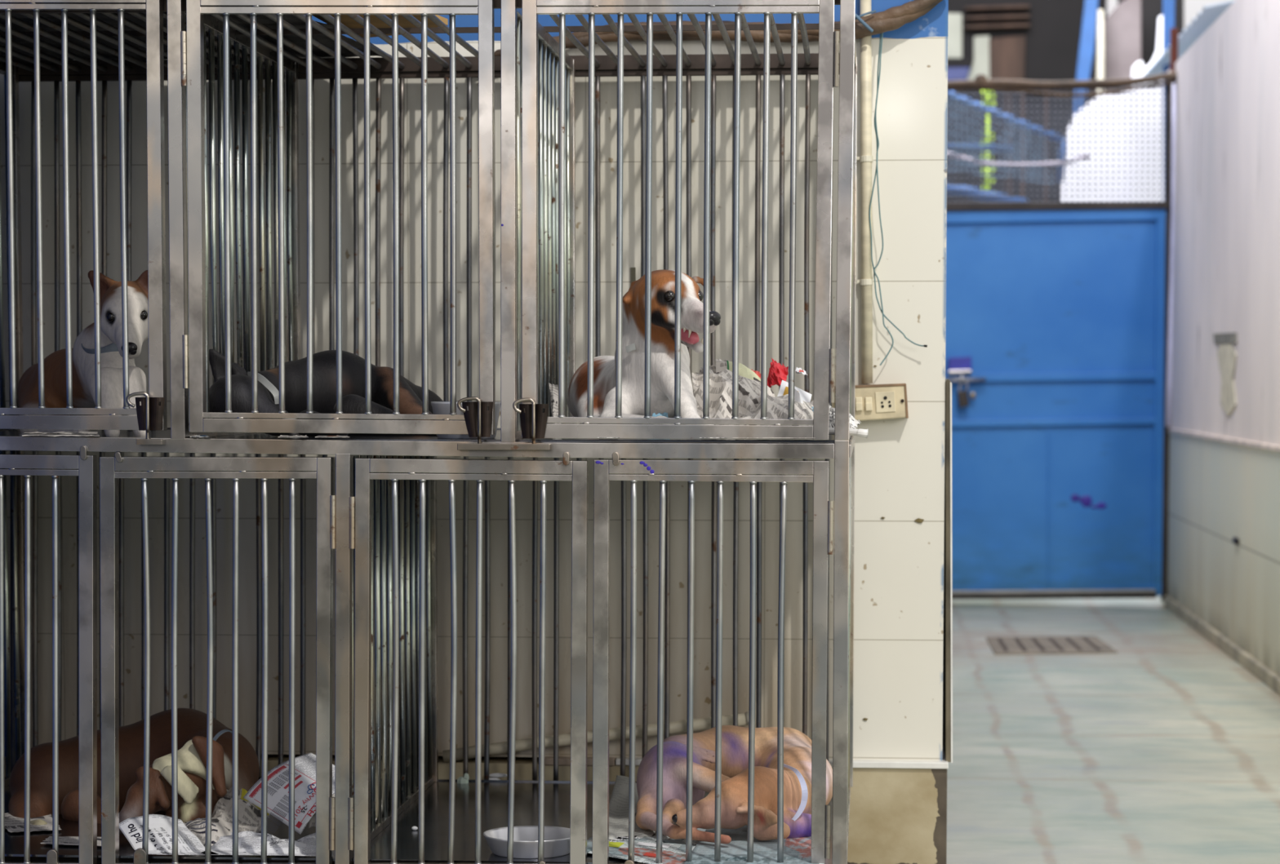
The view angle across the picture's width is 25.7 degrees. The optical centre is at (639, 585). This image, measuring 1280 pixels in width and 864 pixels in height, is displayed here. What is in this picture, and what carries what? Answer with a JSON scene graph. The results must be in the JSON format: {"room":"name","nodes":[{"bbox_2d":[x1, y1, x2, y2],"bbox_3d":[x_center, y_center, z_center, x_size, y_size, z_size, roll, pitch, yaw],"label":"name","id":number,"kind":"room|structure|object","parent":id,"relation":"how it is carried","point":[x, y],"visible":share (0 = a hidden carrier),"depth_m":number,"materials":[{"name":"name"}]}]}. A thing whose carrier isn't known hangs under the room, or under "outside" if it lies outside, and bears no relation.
{"room":"animal shelter kennel","nodes":[
{"label":"animal shelter kennel","id":0,"kind":"room"},
{"bbox_2d":[0,450,5,757],"bbox_3d":[-1.532,-0.904,4.823,0.150,3.200,2.270,0,4,5],"label":"wall","id":1,"kind":"structure","parent":0,"point":[0,451],"depth_m":6.04,"materials":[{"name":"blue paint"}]},
{"bbox_2d":[0,0,948,760],"bbox_3d":[-0.205,-1.384,9.659,2.304,2.948,7.630,0,4,5],"label":"wall","id":2,"kind":"structure","parent":0,"point":[900,466],"depth_m":5.89,"materials":[{"name":"beige tile"}]},
{"bbox_2d":[4,745,946,863],"bbox_3d":[-0.201,0.218,9.765,2.314,0.241,7.652,0,4,5],"label":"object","id":3,"kind":"structure","parent":2,"relation":"attached to","point":[898,816],"depth_m":5.88,"materials":[{"name":"concrete"}]},
{"bbox_2d":[442,711,748,762],"bbox_3d":[-0.088,0.319,5.899,0.658,0.115,0.030,0,4,5],"label":"pipe","id":4,"kind":"object","parent":3,"relation":"on","point":[701,724],"visible":0.62,"depth_m":5.89,"materials":[{"name":"white plastic"}]},
{"bbox_2d":[615,748,948,769],"bbox_3d":[0.305,0.367,5.993,0.696,0.014,0.230,0,4,5],"label":"trim ledge","id":5,"kind":"object","parent":3,"relation":"on","point":[868,764],"visible":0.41,"depth_m":5.86,"materials":[{"name":"white stone"}]},
{"bbox_2d":[544,756,616,766],"bbox_3d":[-0.122,0.365,6.029,0.156,0.016,0.228,0,4,5],"label":"trim","id":6,"kind":"structure","parent":2,"relation":"attached to","point":[548,761],"depth_m":5.92,"materials":[{"name":"brown stone"}]},
{"bbox_2d":[631,267,635,282],"bbox_3d":[-0.014,-0.637,5.858,0.011,0.050,0.003,0,4,5],"label":"tape strip","id":7,"kind":"object","parent":2,"relation":"attached to","point":[633,269],"visible":0.64,"depth_m":5.86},
{"bbox_2d":[494,0,942,56],"bbox_3d":[0.144,-1.156,5.766,0.985,0.167,0.064,0,4,5],"label":"tarpaulin","id":8,"kind":"object","parent":2,"relation":"attached to","point":[893,18],"visible":0.48,"depth_m":5.75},
{"bbox_2d":[873,32,893,365],"bbox_3d":[0.502,-0.796,5.772,0.042,0.688,0.007,0,4,5],"label":"wire","id":9,"kind":"object","parent":8,"relation":"hanging from","point":[876,266],"visible":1,"depth_m":5.77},
{"bbox_2d":[869,33,927,347],"bbox_3d":[0.532,-0.816,5.771,0.122,0.653,0.009,0,4,5],"label":"wire","id":10,"kind":"object","parent":8,"relation":"hanging from","point":[900,331],"visible":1,"depth_m":5.78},
{"bbox_2d":[856,0,873,383],"bbox_3d":[0.464,-0.843,5.792,0.037,0.853,0.031,1,4,15],"label":"conduit pipe","id":11,"kind":"object","parent":2,"relation":"attached to","point":[865,158],"visible":1,"depth_m":5.78,"materials":[{"name":"white plastic"}]},
{"bbox_2d":[831,383,908,421],"bbox_3d":[0.469,-0.377,5.812,0.172,0.082,0.054,0,4,5],"label":"switchboard","id":12,"kind":"object","parent":2,"relation":"attached to","point":[872,402],"visible":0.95,"depth_m":5.79,"materials":[{"name":"beige plastic"}]},
{"bbox_2d":[855,397,862,411],"bbox_3d":[0.452,-0.373,5.792,0.015,0.029,0.011,0,4,5],"label":"rocker switch","id":13,"kind":"object","parent":12,"relation":"attached to","point":[859,401],"depth_m":5.79,"materials":[{"name":"beige plastic"}]},
{"bbox_2d":[865,397,872,411],"bbox_3d":[0.472,-0.373,5.790,0.015,0.029,0.011,0,4,5],"label":"rocker switch","id":14,"kind":"object","parent":12,"relation":"attached to","point":[868,401],"depth_m":5.79,"materials":[{"name":"beige plastic"}]},
{"bbox_2d":[875,391,895,413],"bbox_3d":[0.506,-0.378,5.790,0.042,0.044,0.004,0,4,5],"label":"socket","id":15,"kind":"object","parent":12,"relation":"attached to","point":[885,402],"depth_m":5.79,"materials":[{"name":"beige plastic"}]},
{"bbox_2d":[915,518,924,523],"bbox_3d":[0.581,-0.134,5.846,0.020,0.010,0.004,0,4,5],"label":"scrap","id":16,"kind":"object","parent":2,"relation":"attached to","point":[918,520],"visible":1,"depth_m":5.84,"materials":[{"name":"beige paper"}]},
{"bbox_2d":[942,378,951,762],"bbox_3d":[0.655,-0.039,5.996,0.020,0.800,0.300,0,4,5],"label":"trim","id":17,"kind":"structure","parent":2,"relation":"attached to","point":[946,740],"depth_m":5.86,"materials":[{"name":"metal"}]},
{"bbox_2d":[950,382,952,763],"bbox_3d":[0.660,-0.035,5.994,0.012,0.795,0.300,0,4,5],"label":"trim","id":18,"kind":"structure","parent":2,"relation":"attached to","point":[951,548],"depth_m":5.84,"materials":[{"name":"white stone"}]},
{"bbox_2d":[947,71,1177,97],"bbox_3d":[1.849,-2.299,12.868,1.282,0.120,0.059,0,4,5],"label":"cable bundle","id":19,"kind":"object","parent":2,"relation":"attached to","point":[980,82],"visible":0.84,"depth_m":12.86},
{"bbox_2d":[946,27,1178,601],"bbox_3d":[1.844,-1.246,13.052,1.259,2.640,0.070,0,4,5],"label":"wire mesh fence","id":20,"kind":"object","parent":2,"relation":"attached to","point":[961,206],"visible":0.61,"depth_m":12.99,"materials":[{"name":"metal"}]},
{"bbox_2d":[945,208,1165,599],"bbox_3d":[1.827,-0.836,13.058,1.213,1.824,0.111,0,4,5],"label":"metal gate","id":21,"kind":"object","parent":20,"relation":"attached to","point":[1055,318],"visible":0.9,"depth_m":13.09,"materials":[{"name":"blue metal"}]},
{"bbox_2d":[957,380,968,408],"bbox_3d":[1.502,-0.889,13.056,0.055,0.132,0.030,0,4,5],"label":"padlock","id":22,"kind":"object","parent":21,"relation":"hanging from","point":[962,396],"visible":1,"depth_m":13.04,"materials":[{"name":"metal"}]},
{"bbox_2d":[968,391,976,399],"bbox_3d":[1.548,-0.881,13.068,0.032,0.036,0.012,0,4,5],"label":"disc","id":23,"kind":"object","parent":21,"relation":"hanging from","point":[972,395],"visible":1,"depth_m":13.06,"materials":[{"name":"metal"}]},
{"bbox_2d":[946,151,1088,165],"bbox_3d":[1.746,-2.101,13.787,0.906,0.101,0.022,0,4,5],"label":"rope","id":24,"kind":"object","parent":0,"point":[1057,162],"visible":0.32,"depth_m":13.77,"materials":[{"name":"white fabric"}]},
{"bbox_2d":[946,0,1106,201],"bbox_3d":[1.746,-2.391,18.218,2.515,4.204,0.050,0,4,5],"label":"building","id":25,"kind":"structure","parent":0,"point":[1053,35],"depth_m":18.05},
{"bbox_2d":[947,66,969,80],"bbox_3d":[1.907,-3.281,18.064,0.427,0.087,0.100,0,4,5],"label":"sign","id":26,"kind":"object","parent":25,"relation":"attached to","point":[953,73],"visible":0.3,"depth_m":18.00,"materials":[{"name":"paint"}]},
{"bbox_2d":[947,59,972,68],"bbox_3d":[1.914,-3.350,18.059,0.442,0.056,0.100,0,4,5],"label":"shelf","id":27,"kind":"object","parent":25,"relation":"attached to","point":[951,63],"visible":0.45,"depth_m":18.00,"materials":[{"name":"grey"}]},
{"bbox_2d":[947,13,962,58],"bbox_3d":[1.884,-3.540,18.082,0.379,0.298,0.030,0,4,5],"label":"board","id":28,"kind":"object","parent":27,"relation":"on","point":[954,20],"visible":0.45,"depth_m":18.06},
{"bbox_2d":[966,35,989,79],"bbox_3d":[2.174,-3.385,18.070,0.160,0.300,0.030,0,4,5],"label":"board","id":29,"kind":"object","parent":25,"relation":"attached to","point":[980,64],"visible":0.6,"depth_m":18.05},
{"bbox_2d":[964,4,1030,11],"bbox_3d":[2.288,-3.701,18.002,0.412,0.027,0.100,0,4,5],"label":"slat","id":30,"kind":"object","parent":25,"relation":"attached to","point":[1027,6],"visible":1,"depth_m":17.96,"materials":[{"name":"brown wood"}]},
{"bbox_2d":[964,14,1030,21],"bbox_3d":[2.289,-3.639,18.007,0.413,0.027,0.100,0,4,5],"label":"slat","id":31,"kind":"object","parent":25,"relation":"attached to","point":[1006,17],"visible":1,"depth_m":17.96,"materials":[{"name":"brown wood"}]},
{"bbox_2d":[964,22,1030,30],"bbox_3d":[2.289,-3.583,18.011,0.413,0.027,0.100,0,4,5],"label":"slat","id":32,"kind":"object","parent":25,"relation":"attached to","point":[1026,25],"visible":1,"depth_m":17.97,"materials":[{"name":"brown wood"}]},
{"bbox_2d":[989,35,1025,79],"bbox_3d":[2.357,-3.381,18.055,0.235,0.300,0.030,0,4,5],"label":"boards","id":33,"kind":"object","parent":25,"relation":"attached to","point":[1006,54],"visible":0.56,"depth_m":18.04,"materials":[{"name":"brown wood"}]},
{"bbox_2d":[1005,91,1011,195],"bbox_3d":[2.385,-1.756,18.162,0.070,2.886,0.050,0,4,5],"label":"stud","id":34,"kind":"object","parent":25,"relation":"attached to","point":[1010,96],"visible":0.02,"depth_m":18.06,"materials":[{"name":"black metal"}]},
{"bbox_2d":[1020,95,1024,198],"bbox_3d":[2.473,-1.755,18.154,0.078,2.885,0.050,0,4,5],"label":"stud","id":35,"kind":"object","parent":25,"relation":"attached to","point":[1022,187],"visible":0.02,"depth_m":18.06,"materials":[{"name":"black metal"}]},
{"bbox_2d":[1044,89,1048,201],"bbox_3d":[2.629,-1.754,18.142,0.069,2.883,0.050,0,4,5],"label":"stud","id":36,"kind":"object","parent":25,"relation":"attached to","point":[1046,97],"visible":0.02,"depth_m":18.04,"materials":[{"name":"metal"}]},
{"bbox_2d":[946,595,1279,863],"bbox_3d":[2.530,0.543,7.378,8.149,0.060,23.400,0,4,5],"label":"floor","id":37,"kind":"structure","parent":0,"point":[1164,748],"depth_m":8.14,"materials":[{"name":"tile"}]},
{"bbox_2d":[0,0,857,863],"bbox_3d":[-0.490,-0.221,5.356,1.792,1.760,1.044,0,4,5],"label":"cage","id":38,"kind":"object","parent":37,"relation":"on","point":[536,73],"depth_m":4.88,"materials":[{"name":"metal"}]},
{"bbox_2d":[4,813,61,833],"bbox_3d":[-1.160,0.448,5.331,0.113,0.001,0.257,-2,5,-22],"label":"newspaper","id":39,"kind":"object","parent":38,"relation":"on","point":[12,824],"visible":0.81,"depth_m":5.29,"materials":[{"name":"white paper"}]},
{"bbox_2d":[22,431,99,436],"bbox_3d":[-1.017,-0.266,4.941,0.164,0.007,0.109,0,4,5],"label":"newspaper","id":40,"kind":"object","parent":38,"relation":"on","point":[36,433],"visible":1,"depth_m":4.94,"materials":[{"name":"white paper"}]},
{"bbox_2d":[40,836,101,846],"bbox_3d":[-1.010,0.466,5.097,0.156,0.001,0.101,0,4,5],"label":"newspaper","id":41,"kind":"object","parent":38,"relation":"on","point":[65,841],"visible":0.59,"depth_m":5.10,"materials":[{"name":"white paper"}]},
{"bbox_2d":[17,270,148,436],"bbox_3d":[-1.075,-0.436,5.399,0.194,0.327,0.690,-2,5,-28],"label":"dog","id":42,"kind":"object","parent":38,"relation":"on","point":[110,290],"visible":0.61,"depth_m":5.24},
{"bbox_2d":[8,708,259,834],"bbox_3d":[-0.961,0.380,5.416,0.480,0.243,0.552,-2,5,-23],"label":"dog","id":43,"kind":"object","parent":38,"relation":"on","point":[191,723],"visible":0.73,"depth_m":5.42},
{"bbox_2d":[119,814,219,855],"bbox_3d":[-0.845,0.447,5.017,0.113,0.051,0.220,-3,5,-31],"label":"newspaper","id":44,"kind":"object","parent":38,"relation":"on","point":[160,827],"visible":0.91,"depth_m":5.03,"materials":[{"name":"white paper"}]},
{"bbox_2d":[0,12,391,64],"bbox_3d":[-0.980,-1.061,5.346,0.862,0.030,1.102,0,4,5],"label":"tarpaulin","id":45,"kind":"object","parent":38,"relation":"on","point":[292,20],"visible":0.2,"depth_m":5.54,"materials":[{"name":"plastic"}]},
{"bbox_2d":[190,435,208,437],"bbox_3d":[-0.773,-0.261,4.920,0.033,0.002,0.118,-1,4,-11],"label":"newspaper","id":46,"kind":"object","parent":38,"relation":"on","point":[196,436],"visible":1,"depth_m":4.88,"materials":[{"name":"white paper"}]},
{"bbox_2d":[183,817,258,847],"bbox_3d":[-0.788,0.446,5.103,0.159,0.040,0.171,0,4,5],"label":"newspaper","id":47,"kind":"object","parent":38,"relation":"on","point":[220,828],"visible":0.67,"depth_m":5.09,"materials":[{"name":"white paper"}]},
{"bbox_2d":[211,786,270,832],"bbox_3d":[-0.754,0.417,5.297,0.169,0.068,0.137,2,5,25],"label":"newspaper","id":48,"kind":"object","parent":38,"relation":"on","point":[251,815],"visible":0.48,"depth_m":5.26,"materials":[{"name":"white paper"}]},
{"bbox_2d":[240,788,268,816],"bbox_3d":[-0.721,0.409,5.324,0.061,0.048,0.056,1,4,15],"label":"print","id":49,"kind":"object","parent":48,"relation":"attached to","point":[243,792],"depth_m":5.31},
{"bbox_2d":[200,831,333,857],"bbox_3d":[-0.654,0.458,5.012,0.242,0.029,0.132,0,4,5],"label":"newspaper","id":50,"kind":"object","parent":38,"relation":"on","point":[249,842],"visible":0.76,"depth_m":4.99,"materials":[{"name":"grey paper"}]},
{"bbox_2d":[243,753,334,835],"bbox_3d":[-0.629,0.389,5.173,0.131,0.139,0.206,-3,5,-40],"label":"newspaper","id":51,"kind":"object","parent":38,"relation":"on","point":[277,803],"visible":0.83,"depth_m":5.16,"materials":[{"name":"white paper"}]},
{"bbox_2d":[278,435,308,437],"bbox_3d":[-0.605,-0.260,4.907,0.052,0.002,0.119,0,4,-7],"label":"newspaper","id":52,"kind":"object","parent":38,"relation":"on","point":[281,436],"visible":1,"depth_m":4.92,"materials":[{"name":"white paper"}]},
{"bbox_2d":[208,349,443,436],"bbox_3d":[-0.552,-0.356,5.313,0.448,0.180,0.556,0,4,5],"label":"dog","id":53,"kind":"object","parent":38,"relation":"on","point":[324,362],"visible":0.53,"depth_m":5.29},
{"bbox_2d":[315,435,349,437],"bbox_3d":[-0.537,-0.260,4.901,0.060,0.002,0.118,0,4,-6],"label":"newspaper","id":54,"kind":"object","parent":38,"relation":"on","point":[337,436],"visible":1,"depth_m":4.86,"materials":[{"name":"white paper"}]},
{"bbox_2d":[308,794,382,828],"bbox_3d":[-0.549,0.408,5.307,0.132,0.078,0.203,0,4,5],"label":"newspaper","id":55,"kind":"object","parent":38,"relation":"on","point":[312,823],"visible":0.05,"depth_m":5.22,"materials":[{"name":"paper"}]},
{"bbox_2d":[311,14,448,37],"bbox_3d":[-0.499,-1.087,5.374,0.240,0.012,0.560,0,4,5],"label":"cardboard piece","id":56,"kind":"object","parent":38,"relation":"on","point":[348,21],"visible":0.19,"depth_m":5.40,"materials":[{"name":"cardboard"}]},
{"bbox_2d":[411,826,417,831],"bbox_3d":[-0.421,0.455,5.249,0.012,0.008,0.010,0,4,5],"label":"crumb","id":57,"kind":"object","parent":38,"relation":"on","point":[414,828],"visible":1,"depth_m":5.25,"materials":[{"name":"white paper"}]},
{"bbox_2d":[457,773,469,784],"bbox_3d":[-0.369,0.407,5.865,0.025,0.029,0.018,0,4,5],"label":"debris","id":58,"kind":"object","parent":38,"relation":"on","point":[464,780],"visible":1,"depth_m":5.86,"materials":[{"name":"white paper"}]},
{"bbox_2d":[431,401,500,439],"bbox_3d":[-0.306,-0.291,4.953,0.124,0.064,0.124,0,4,5],"label":"steel bowl","id":59,"kind":"object","parent":38,"relation":"on","point":[438,407],"visible":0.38,"depth_m":4.91,"materials":[{"name":"silver metal"}]},
{"bbox_2d":[488,773,506,780],"bbox_3d":[-0.303,0.407,5.920,0.052,0.022,0.015,0,4,5],"label":"debris","id":60,"kind":"object","parent":38,"relation":"in","point":[494,776],"visible":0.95,"depth_m":5.92,"materials":[{"name":"white paper"}]},
{"bbox_2d":[483,826,569,859],"bbox_3d":[-0.193,0.459,5.004,0.172,0.034,0.172,0,4,5],"label":"steel bowl","id":61,"kind":"object","parent":38,"relation":"on","point":[557,839],"visible":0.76,"depth_m":4.96,"materials":[{"name":"silver metal"}]},
{"bbox_2d":[548,382,558,417],"bbox_3d":[-0.156,-0.325,5.160,0.016,0.094,0.085,-1,4,-8],"label":"newspaper","id":62,"kind":"object","parent":38,"relation":"on","point":[553,390],"visible":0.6,"depth_m":5.16,"materials":[{"name":"white paper"}]},
{"bbox_2d":[566,269,720,425],"bbox_3d":[0.009,-0.430,5.244,0.210,0.312,0.711,-1,4,-13],"label":"dog","id":63,"kind":"object","parent":38,"relation":"on","point":[663,282],"visible":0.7,"depth_m":5.15},
{"bbox_2d":[586,824,706,863],"bbox_3d":[0.039,0.468,5.052,0.297,0.002,0.545,1,4,13],"label":"newspaper","id":64,"kind":"object","parent":38,"relation":"on","point":[673,851],"visible":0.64,"depth_m":5.01,"materials":[{"name":"white paper"}]},
{"bbox_2d":[608,841,624,848],"bbox_3d":[-0.051,0.467,5.061,0.045,0.001,0.071,0,4,5],"label":"print","id":65,"kind":"object","parent":64,"relation":"on","point":[617,845],"depth_m":5.06},
{"bbox_2d":[608,775,656,840],"bbox_3d":[-0.011,0.428,5.435,0.098,0.026,0.691,0,4,2],"label":"newspaper","id":66,"kind":"object","parent":64,"relation":"on","point":[619,802],"visible":0.48,"depth_m":5.38,"materials":[{"name":"white paper"}]},
{"bbox_2d":[644,853,656,857],"bbox_3d":[0.020,0.475,4.947,0.029,0.001,0.047,0,4,5],"label":"print","id":67,"kind":"object","parent":64,"relation":"on","point":[646,854],"depth_m":4.95},
{"bbox_2d":[652,412,667,417],"bbox_3d":[0.037,-0.294,5.107,0.044,0.040,0.082,0,4,5],"label":"paper","id":68,"kind":"object","parent":38,"relation":"on","point":[665,415],"visible":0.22,"depth_m":5.13,"materials":[{"name":"paper"}]},
{"bbox_2d":[693,359,726,394],"bbox_3d":[0.135,-0.356,5.268,0.076,0.139,0.153,0,4,5],"label":"newspaper","id":69,"kind":"object","parent":38,"relation":"on","point":[713,367],"visible":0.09,"depth_m":5.31,"materials":[{"name":"grey paper"}]},
{"bbox_2d":[699,437,727,438],"bbox_3d":[0.129,-0.255,4.848,0.049,0.001,0.112,0,4,5],"label":"newspaper","id":70,"kind":"object","parent":38,"relation":"on","point":[700,437],"visible":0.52,"depth_m":4.79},
{"bbox_2d":[692,368,775,425],"bbox_3d":[0.181,-0.336,5.142,0.187,0.120,0.213,0,4,5],"label":"newspaper","id":71,"kind":"object","parent":38,"relation":"on","point":[720,384],"visible":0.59,"depth_m":5.11,"materials":[{"name":"white paper"}]},
{"bbox_2d":[715,359,760,381],"bbox_3d":[0.192,-0.392,5.239,0.108,0.062,0.106,0,4,5],"label":"paper sheet","id":72,"kind":"object","parent":71,"relation":"on","point":[744,371],"visible":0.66,"depth_m":5.23,"materials":[{"name":"beige paper"}]},
{"bbox_2d":[728,361,760,381],"bbox_3d":[0.200,-0.393,5.230,0.076,0.049,0.074,0,4,5],"label":"print","id":73,"kind":"object","parent":72,"relation":"attached to","point":[744,371],"depth_m":5.22},
{"bbox_2d":[684,825,813,863],"bbox_3d":[0.209,0.467,5.024,0.248,0.001,0.670,0,4,5],"label":"newspaper","id":74,"kind":"object","parent":38,"relation":"on","point":[796,851],"visible":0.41,"depth_m":4.96,"materials":[{"name":"white paper"}]},
{"bbox_2d":[635,725,832,844],"bbox_3d":[0.177,0.376,5.295,0.368,0.171,0.613,1,4,9],"label":"dog","id":75,"kind":"object","parent":74,"relation":"on","point":[735,740],"visible":0.8,"depth_m":5.21},
{"bbox_2d":[751,368,760,378],"bbox_3d":[0.224,-0.389,5.313,0.058,0.039,0.040,3,5,32],"label":"paper","id":76,"kind":"object","parent":38,"relation":"in","point":[757,373],"visible":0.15,"depth_m":5.31,"materials":[{"name":"red paper"}]},
{"bbox_2d":[732,437,781,438],"bbox_3d":[0.231,-0.255,4.840,0.144,0.001,0.111,0,4,5],"label":"newspaper","id":77,"kind":"object","parent":38,"relation":"on","point":[732,437],"visible":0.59,"depth_m":4.79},
{"bbox_2d":[738,393,813,426],"bbox_3d":[0.258,-0.309,5.047,0.156,0.078,0.199,0,4,5],"label":"newspaper","id":78,"kind":"object","parent":38,"relation":"on","point":[777,406],"visible":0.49,"depth_m":5.02,"materials":[{"name":"white paper"}]},
{"bbox_2d":[777,380,812,402],"bbox_3d":[0.284,-0.347,5.153,0.064,0.059,0.092,1,4,13],"label":"card","id":79,"kind":"object","parent":78,"relation":"on","point":[806,397],"visible":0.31,"depth_m":5.16,"materials":[{"name":"white paper"}]},
{"bbox_2d":[782,386,798,395],"bbox_3d":[0.276,-0.349,5.152,0.027,0.030,0.050,1,4,13],"label":"print","id":80,"kind":"object","parent":79,"relation":"attached to","point":[785,389],"depth_m":5.17},
{"bbox_2d":[767,358,788,388],"bbox_3d":[0.259,-0.400,5.292,0.041,0.058,0.060,0,4,5],"label":"paper","id":81,"kind":"object","parent":38,"relation":"in","point":[778,372],"visible":0.93,"depth_m":5.28,"materials":[{"name":"red paper"}]},
{"bbox_2d":[795,367,807,375],"bbox_3d":[0.307,-0.407,5.337,0.024,0.016,0.021,0,4,5],"label":"paper scrap","id":82,"kind":"object","parent":38,"relation":"in","point":[797,371],"visible":1,"depth_m":5.33,"materials":[{"name":"white paper"}]},
{"bbox_2d":[829,404,861,429],"bbox_3d":[0.356,-0.291,4.930,0.065,0.060,0.100,0,4,5],"label":"newspaper","id":83,"kind":"object","parent":38,"relation":"on","point":[853,423],"visible":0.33,"depth_m":4.91,"materials":[{"name":"white paper"}]},
{"bbox_2d":[829,427,868,438],"bbox_3d":[0.358,-0.262,4.843,0.082,0.019,0.017,2,5,26],"label":"rolled paper","id":84,"kind":"object","parent":38,"relation":"on","point":[860,433],"visible":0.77,"depth_m":4.83,"materials":[{"name":"white paper"}]},
{"bbox_2d":[986,635,1118,655],"bbox_3d":[1.622,0.239,11.105,0.481,0.012,0.774,0,4,5],"label":"drain cover","id":85,"kind":"object","parent":37,"relation":"on","point":[1012,645],"visible":1,"depth_m":11.05,"materials":[{"name":"metal"}]},
{"bbox_2d":[1071,0,1098,120],"bbox_3d":[2.529,-1.804,16.039,0.149,3.215,0.060,0,4,5],"label":"post","id":86,"kind":"object","parent":37,"relation":"on","point":[1086,46],"visible":0.18,"depth_m":15.92,"materials":[{"name":"metal"}]},
{"bbox_2d":[1096,8,1104,97],"bbox_3d":[2.626,-1.734,16.056,0.080,3.077,0.044,0,4,5],"label":"pipe","id":87,"kind":"object","parent":86,"relation":"attached to","point":[1100,22],"visible":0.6,"depth_m":15.94,"materials":[{"name":"white plastic"}]},
{"bbox_2d":[1061,90,1132,201],"bbox_3d":[2.748,-1.486,15.883,0.743,2.679,0.040,0,4,5],"label":"sheet","id":88,"kind":"object","parent":37,"relation":"on","point":[1110,96],"visible":0.1,"depth_m":15.81,"materials":[{"name":"plastic"}]},
{"bbox_2d":[1103,0,1141,91],"bbox_3d":[2.776,-1.785,16.156,0.263,3.239,0.030,0,4,5],"label":"board","id":89,"kind":"object","parent":37,"relation":"on","point":[1122,26],"visible":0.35,"depth_m":16.04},
{"bbox_2d":[1131,15,1163,200],"bbox_3d":[2.888,-1.645,15.654,0.324,3.031,0.030,0,4,5],"label":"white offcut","id":90,"kind":"object","parent":37,"relation":"on","point":[1139,68],"visible":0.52,"depth_m":15.58,"materials":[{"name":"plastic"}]},
{"bbox_2d":[1162,0,1174,200],"bbox_3d":[2.669,-1.512,14.188,0.093,3.011,0.060,0,4,5],"label":"post","id":91,"kind":"object","parent":37,"relation":"on","point":[1168,6],"visible":0.07,"depth_m":14.07,"materials":[{"name":"metal"}]},
{"bbox_2d":[1117,0,1183,67],"bbox_3d":[2.988,-2.111,16.426,0.432,3.853,0.050,0,4,5],"label":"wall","id":92,"kind":"structure","parent":0,"point":[1151,10],"depth_m":16.32,"materials":[{"name":"white paint"}]},
{"bbox_2d":[1160,0,1279,676],"bbox_3d":[2.331,-0.950,10.252,0.200,2.500,6.100,0,4,5],"label":"wall","id":93,"kind":"structure","parent":0,"point":[1226,255],"depth_m":10.85,"materials":[{"name":"white paint"}]},
{"bbox_2d":[1165,82,1175,426],"bbox_3d":[2.446,-1.519,12.918,0.036,1.576,0.025,0,4,5],"label":"conduit pipe","id":94,"kind":"object","parent":93,"relation":"attached to","point":[1168,406],"visible":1,"depth_m":12.92,"materials":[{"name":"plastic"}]},
{"bbox_2d":[1142,0,1235,76],"bbox_3d":[3.114,-2.676,13.331,1.201,0.278,3.001,0,4,5],"label":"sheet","id":95,"kind":"object","parent":93,"relation":"on","point":[1199,24],"visible":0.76,"depth_m":12.79,"materials":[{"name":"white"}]},
{"bbox_2d":[1164,595,1279,695],"bbox_3d":[2.212,0.283,10.176,0.030,0.050,5.750,0,4,5],"label":"baseboard","id":96,"kind":"structure","parent":93,"relation":"attached to","point":[1261,672],"depth_m":10.75,"materials":[{"name":"beige tile"}]},
{"bbox_2d":[1168,428,1279,452],"bbox_3d":[2.221,-0.506,10.118,0.032,0.018,5.750,0,4,5],"label":"trim","id":97,"kind":"structure","parent":93,"relation":"attached to","point":[1257,445],"depth_m":10.80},
{"bbox_2d":[1213,332,1237,344],"bbox_3d":[2.287,-0.965,10.981,0.008,0.049,0.705,0,4,5],"label":"bracket","id":98,"kind":"object","parent":93,"relation":"attached to","point":[1219,338],"depth_m":10.95,"materials":[{"name":"grey metal"}]},
{"bbox_2d":[1217,343,1236,417],"bbox_3d":[2.282,-0.806,10.928,0.006,0.298,0.599,0,4,5],"label":"paint patch","id":99,"kind":"object","parent":93,"relation":"attached to","point":[1226,353],"depth_m":10.88,"materials":[{"name":"paint"}]},
{"bbox_2d":[1232,537,1239,545],"bbox_3d":[2.249,-0.167,10.603,0.012,0.024,0.110,0,4,5],"label":"bolt","id":100,"kind":"object","parent":93,"relation":"attached to","point":[1235,540],"depth_m":10.57,"materials":[{"name":"brown metal"}]},
{"label":"outside","id":101,"kind":"structure","parent":0,"visible":0},
{"bbox_2d":[980,89,995,191],"bbox_3d":[2.099,-1.655,17.010,0.106,2.728,0.240,0,4,5],"label":"foliage","id":102,"kind":"object","parent":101,"point":[988,97],"visible":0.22,"depth_m":16.91,"materials":[{"name":"green plant"}]},
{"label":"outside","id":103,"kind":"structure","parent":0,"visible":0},
{"bbox_2d":[946,90,1065,201],"bbox_3d":[1.704,-2.300,14.386,1.010,0.783,0.398,3,5,33],"label":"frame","id":104,"kind":"object","parent":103,"point":[953,97],"visible":0.3,"depth_m":14.33,"materials":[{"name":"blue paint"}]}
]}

